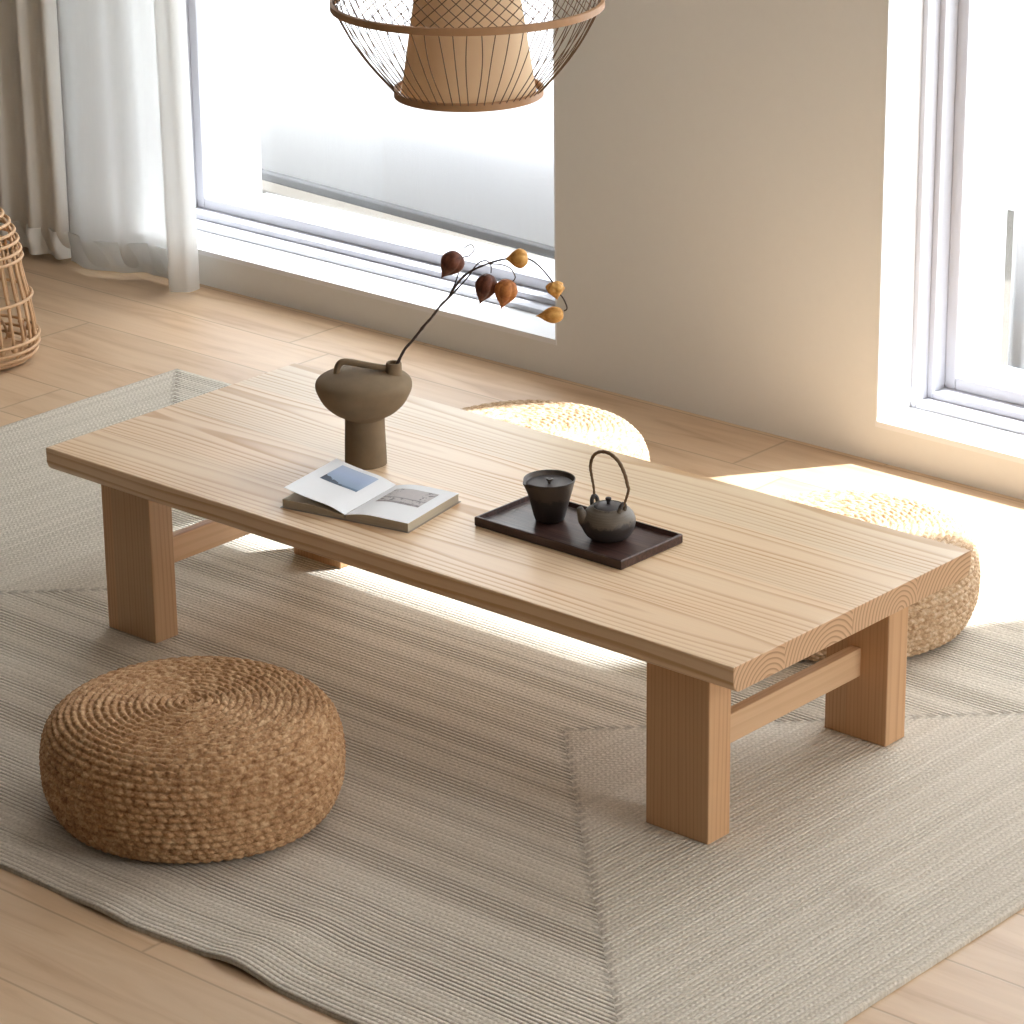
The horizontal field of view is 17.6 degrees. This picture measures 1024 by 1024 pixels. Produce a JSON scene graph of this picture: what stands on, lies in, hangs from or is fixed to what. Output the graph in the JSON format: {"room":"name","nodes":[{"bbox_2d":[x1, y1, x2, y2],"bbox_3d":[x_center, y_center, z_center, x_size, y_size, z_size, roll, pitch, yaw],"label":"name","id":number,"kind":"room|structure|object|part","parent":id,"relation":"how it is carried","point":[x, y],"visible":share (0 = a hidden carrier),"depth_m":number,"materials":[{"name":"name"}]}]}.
{"room":"living room","nodes":[
{"label":"living room","id":0,"kind":"room"},
{"bbox_2d":[0,240,1023,1023],"bbox_3d":[-0.819,1.033,3.791,8.500,0.100,6.648,17,27,38],"label":"floor","id":1,"kind":"structure","parent":0,"point":[63,960],"depth_m":6.61,"materials":[{"name":"brown wood"}]},
{"bbox_2d":[0,207,40,369],"bbox_3d":[-1.188,-0.509,7.242,0.298,0.356,0.298,18,28,41],"label":"lantern","id":2,"kind":"object","parent":1,"relation":"on","point":[13,352],"visible":1,"depth_m":7.22,"materials":[{"name":"wicker"}]},
{"bbox_3d":[-1.114,-0.442,7.159,0.015,0.215,0.042,-14,24,-31],"label":"rod","id":3,"kind":"part","parent":2,"relation":"part of","materials":[{"name":"wicker"}]},
{"bbox_3d":[-1.130,-0.502,7.361,0.016,0.245,0.035,17,27,38],"label":"rod","id":4,"kind":"part","parent":2,"relation":"part of","materials":[{"name":"wicker"}]},
{"bbox_3d":[-1.093,-0.449,7.176,0.043,0.215,0.016,17,27,38],"label":"rod","id":5,"kind":"part","parent":2,"relation":"part of","materials":[{"name":"wicker"}]},
{"bbox_3d":[-1.186,-0.346,7.303,0.236,0.008,0.236,17,27,38],"label":"plate","id":6,"kind":"part","parent":2,"relation":"part of","materials":[{"name":"wicker"}]},
{"bbox_3d":[-1.105,-0.514,7.342,0.016,0.210,0.043,17,27,38],"label":"rod","id":7,"kind":"part","parent":2,"relation":"part of","materials":[{"name":"wicker"}]},
{"bbox_3d":[-1.078,-0.459,7.196,0.043,0.210,0.015,9,23,25],"label":"rod","id":8,"kind":"part","parent":2,"relation":"part of","materials":[{"name":"wicker"}]},
{"bbox_3d":[-1.086,-0.504,7.323,0.042,0.215,0.015,-14,24,-31],"label":"rod","id":9,"kind":"part","parent":2,"relation":"part of","materials":[{"name":"wicker"}]},
{"bbox_3d":[-1.069,-0.453,7.229,0.036,0.245,0.015,9,23,24],"label":"rod","id":10,"kind":"part","parent":2,"relation":"part of","materials":[{"name":"wicker"}]},
{"bbox_3d":[-1.061,-0.476,7.248,0.036,0.215,0.031,17,27,38],"label":"rod","id":11,"kind":"part","parent":2,"relation":"part of","materials":[{"name":"wicker"}]},
{"bbox_3d":[-1.064,-0.489,7.275,0.042,0.210,0.015,-2,21,-3],"label":"rod","id":12,"kind":"part","parent":2,"relation":"part of","materials":[{"name":"wicker"}]},
{"bbox_2d":[0,369,1023,1023],"bbox_3d":[-0.284,0.247,5.699,2.791,0.016,1.825,17,27,38],"label":"rug","id":13,"kind":"object","parent":1,"relation":"on","point":[486,851],"visible":0.56,"depth_m":5.09,"materials":[{"name":"fabric"}]},
{"bbox_2d":[39,655,345,863],"bbox_3d":[-0.491,0.373,5.109,0.470,0.182,0.476,-13,24,-30],"label":"pouf","id":14,"kind":"object","parent":13,"relation":"on","point":[184,759],"visible":1,"depth_m":4.96,"materials":[{"name":"wicker"}]},
{"bbox_2d":[46,363,970,844],"bbox_3d":[-0.039,0.129,5.535,1.503,0.330,0.611,17,27,38],"label":"table","id":15,"kind":"object","parent":13,"relation":"on","point":[757,584],"visible":0.95,"depth_m":5.30,"materials":[{"name":"brown wood"}]},
{"bbox_3d":[-0.648,0.074,5.760,0.122,0.287,0.053,17,27,38],"label":"leg","id":16,"kind":"part","parent":15,"relation":"part of","materials":[{"name":"brown wood"}]},
{"bbox_3d":[-0.344,-0.051,6.082,0.122,0.287,0.053,17,27,38],"label":"leg","id":17,"kind":"part","parent":15,"relation":"part of","materials":[{"name":"brown wood"}]},
{"bbox_2d":[315,358,411,469],"bbox_3d":[-0.249,-0.171,5.604,0.162,0.187,0.164,17,27,38],"label":"vase","id":18,"kind":"object","parent":15,"relation":"on","point":[363,394],"visible":0.98,"depth_m":5.56,"materials":[{"name":"brown ceramic"}]},
{"bbox_3d":[-0.254,-0.240,5.578,0.098,0.040,0.012,-1,21,0],"label":"handle","id":19,"kind":"part","parent":18,"relation":"part of","materials":[{"name":"brown ceramic"}]},
{"bbox_3d":[-0.199,-0.236,5.580,0.033,0.035,0.033,17,27,38],"label":"spout","id":20,"kind":"part","parent":18,"relation":"part of","materials":[{"name":"brown ceramic"}]},
{"bbox_2d":[396,244,567,363],"bbox_3d":[-0.054,-0.340,5.542,0.294,0.217,0.053,2,21,8],"label":"branch","id":21,"kind":"object","parent":18,"relation":"on","point":[452,262],"visible":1,"depth_m":5.51,"materials":[{"name":"brown plant"}]},
{"bbox_3d":[-0.103,-0.330,5.541,0.155,0.199,0.128,17,27,38],"label":"stem","id":22,"kind":"part","parent":21,"relation":"part of","materials":[{"name":"brown plant"}]},
{"bbox_3d":[-0.071,-0.387,5.527,0.076,0.071,0.006,2,21,8],"label":"stem","id":23,"kind":"part","parent":21,"relation":"part of","materials":[{"name":"brown plant"}]},
{"bbox_3d":[0.044,-0.380,5.518,0.097,0.097,0.003,-1,21,0],"label":"stem","id":24,"kind":"part","parent":21,"relation":"part of","materials":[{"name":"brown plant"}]},
{"bbox_2d":[280,459,460,532],"bbox_3d":[-0.233,-0.029,5.440,0.248,0.036,0.164,11,24,28],"label":"open book","id":25,"kind":"object","parent":15,"relation":"on","point":[338,489],"visible":1,"depth_m":5.43,"materials":[{"name":"paper"}]},
{"bbox_2d":[320,465,377,491],"bbox_3d":[-0.270,-0.056,5.492,0.071,0.013,0.070,11,24,28],"label":"photo","id":26,"kind":"object","parent":25,"relation":"on","point":[338,478],"depth_m":5.49},
{"bbox_2d":[377,489,437,506],"bbox_3d":[-0.172,-0.023,5.432,0.082,0.004,0.068,11,24,28],"label":"photo","id":27,"kind":"object","parent":25,"relation":"on","point":[385,497],"depth_m":5.43},
{"bbox_2d":[475,495,682,569],"bbox_3d":[0.105,0.029,5.305,0.307,0.016,0.153,17,27,38],"label":"tray","id":28,"kind":"object","parent":15,"relation":"on","point":[516,519],"visible":0.76,"depth_m":5.27,"materials":[{"name":"brown wood"}]},
{"bbox_2d":[523,470,575,523],"bbox_3d":[0.060,-0.021,5.335,0.084,0.071,0.085,17,27,38],"label":"cup","id":29,"kind":"object","parent":28,"relation":"on","point":[549,492],"visible":1,"depth_m":5.32,"materials":[{"name":"brown ceramic"}]},
{"bbox_3d":[0.060,-0.045,5.326,0.076,0.005,0.076,17,27,38],"label":"lid","id":30,"kind":"part","parent":29,"relation":"part of","materials":[{"name":"ceramic"}]},
{"bbox_3d":[0.060,-0.050,5.324,0.012,0.010,0.012,17,27,38],"label":"lid knob","id":31,"kind":"part","parent":29,"relation":"part of","materials":[{"name":"brown ceramic"}]},
{"bbox_2d":[577,450,635,542],"bbox_3d":[0.153,-0.027,5.240,0.088,0.147,0.088,17,27,38],"label":"teapot","id":32,"kind":"object","parent":28,"relation":"on","point":[607,520],"visible":1,"depth_m":5.23,"materials":[{"name":"ceramic"}]},
{"bbox_3d":[0.120,0.011,5.246,0.028,0.043,0.030,17,27,38],"label":"spout","id":33,"kind":"part","parent":32,"relation":"part of","materials":[{"name":"ceramic"}]},
{"bbox_3d":[0.153,-0.010,5.246,0.047,0.008,0.047,17,27,38],"label":"lid","id":34,"kind":"part","parent":32,"relation":"part of","materials":[{"name":"ceramic"}]},
{"bbox_3d":[0.153,-0.018,5.243,0.010,0.013,0.010,-5,21,-10],"label":"lid knob","id":35,"kind":"part","parent":32,"relation":"part of","materials":[{"name":"ceramic"}]},
{"bbox_2d":[582,500,635,542],"bbox_3d":[0.153,0.016,5.256,0.088,0.056,0.088,17,27,38],"label":"pot","id":36,"kind":"object","parent":32,"relation":"attached to","point":[603,521],"depth_m":5.23,"materials":[{"name":"ceramic"}]},
{"bbox_3d":[0.154,-0.055,5.229,0.085,0.088,0.008,17,27,38],"label":"handle","id":37,"kind":"part","parent":32,"relation":"part of","materials":[{"name":"wicker"}]},
{"bbox_3d":[0.266,0.348,5.003,0.122,0.287,0.053,17,27,38],"label":"leg","id":38,"kind":"part","parent":15,"relation":"part of","materials":[{"name":"brown wood"}]},
{"bbox_3d":[0.570,0.223,5.325,0.122,0.287,0.053,17,27,38],"label":"leg","id":39,"kind":"part","parent":15,"relation":"part of","materials":[{"name":"brown wood"}]},
{"bbox_2d":[462,399,649,460],"bbox_3d":[0.029,-0.075,6.282,0.470,0.182,0.476,18,28,41],"label":"pouf","id":40,"kind":"object","parent":13,"relation":"on","point":[589,425],"visible":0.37,"depth_m":6.29,"materials":[{"name":"wicker"}]},
{"bbox_2d":[778,490,980,660],"bbox_3d":[0.581,0.103,5.791,0.470,0.182,0.476,-15,25,-33],"label":"pouf","id":41,"kind":"object","parent":13,"relation":"on","point":[938,618],"visible":0.3,"depth_m":5.73,"materials":[{"name":"wicker"}]},
{"bbox_2d":[56,0,1023,499],"bbox_3d":[1.489,-1.565,5.640,8.900,3.608,0.440,17,27,38],"label":"wall","id":42,"kind":"structure","parent":0,"point":[719,163],"depth_m":6.70,"materials":[{"name":"white paint"}]},
{"bbox_2d":[185,0,554,313],"bbox_3d":[-0.237,-2.051,7.179,1.448,3.103,0.350,17,27,38],"label":"window","id":43,"kind":"structure","parent":42,"relation":"in","point":[404,257],"depth_m":7.83,"materials":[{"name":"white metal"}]},
{"bbox_2d":[197,0,556,344],"bbox_3d":[-0.276,-2.001,7.150,1.348,3.055,0.461,17,27,38],"label":"trim","id":44,"kind":"structure","parent":42,"relation":"attached to","point":[236,18],"depth_m":7.81,"materials":[{"name":"white paint"}]},
{"bbox_2d":[875,0,1023,463],"bbox_3d":[1.364,-1.511,5.792,1.352,3.055,0.461,17,27,38],"label":"trim","id":45,"kind":"structure","parent":42,"relation":"attached to","point":[904,34],"depth_m":6.55,"materials":[{"name":"white paint"}]},
{"bbox_2d":[911,0,1023,433],"bbox_3d":[1.346,-1.507,5.771,1.344,3.039,0.175,17,27,38],"label":"window","id":46,"kind":"structure","parent":42,"relation":"in","point":[946,380],"depth_m":6.55,"materials":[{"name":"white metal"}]},
{"bbox_3d":[1.366,-1.515,5.792,1.292,2.987,0.075,17,27,38],"label":"sash","id":47,"kind":"part","parent":46,"relation":"part of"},
{"bbox_3d":[-0.738,-3.671,6.493,3.050,0.022,0.022,17,27,38],"label":"rail","id":48,"kind":"object","parent":42,"relation":"attached to","visible":0},
{"bbox_2d":[0,0,70,259],"bbox_3d":[-1.464,-2.298,7.693,0.989,3.375,0.078,17,27,38],"label":"curtain","id":49,"kind":"object","parent":48,"relation":"hanging from","point":[33,187],"visible":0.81,"depth_m":7.92,"materials":[{"name":"beige fabric"}]},
{"bbox_2d":[57,0,199,291],"bbox_3d":[-0.916,-2.140,7.257,0.404,3.376,0.082,17,27,38],"label":"sheer curtain","id":50,"kind":"object","parent":48,"relation":"hanging from","point":[124,64],"visible":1,"depth_m":7.72,"materials":[{"name":"white fabric"}]},
{"bbox_3d":[-0.789,-2.421,2.580,8.900,0.200,7.268,17,27,38],"label":"ceiling","id":51,"kind":"structure","parent":0,"visible":0},
{"bbox_2d":[329,0,604,111],"bbox_3d":[-0.083,-1.828,4.810,0.432,2.495,0.432,3,21,9],"label":"pendant lamp","id":52,"kind":"object","parent":51,"relation":"hanging from","point":[461,55],"visible":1,"depth_m":5.14,"materials":[{"name":"beige wicker"}]},
{"bbox_3d":[-0.070,-0.816,5.191,0.214,0.319,0.214,17,27,38],"label":"lamp shade","id":53,"kind":"part","parent":52,"relation":"part of","materials":[{"name":"paper"}]},
{"label":"outside","id":54,"kind":"structure","parent":0,"visible":0},
{"bbox_2d":[262,180,1013,365],"bbox_3d":[1.041,-0.394,7.855,15.000,0.250,1.432,17,27,38],"label":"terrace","id":55,"kind":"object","parent":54,"point":[267,187],"depth_m":8.43,"materials":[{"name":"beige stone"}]},
{"bbox_2d":[255,0,554,258],"bbox_3d":[-0.382,-1.165,8.390,0.061,0.850,3.359,-20,28,-41],"label":"screen","id":56,"kind":"object","parent":55,"relation":"on","point":[330,127],"visible":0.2,"depth_m":8.38,"materials":[{"name":"glass"}]},
{"bbox_2d":[1008,0,1023,369],"bbox_3d":[1.864,-0.431,6.365,2.130,0.850,0.060,17,27,39],"label":"window pane","id":57,"kind":"object","parent":55,"relation":"on","point":[1016,321],"visible":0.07,"depth_m":7.07,"materials":[{"name":"glass"}]}
]}

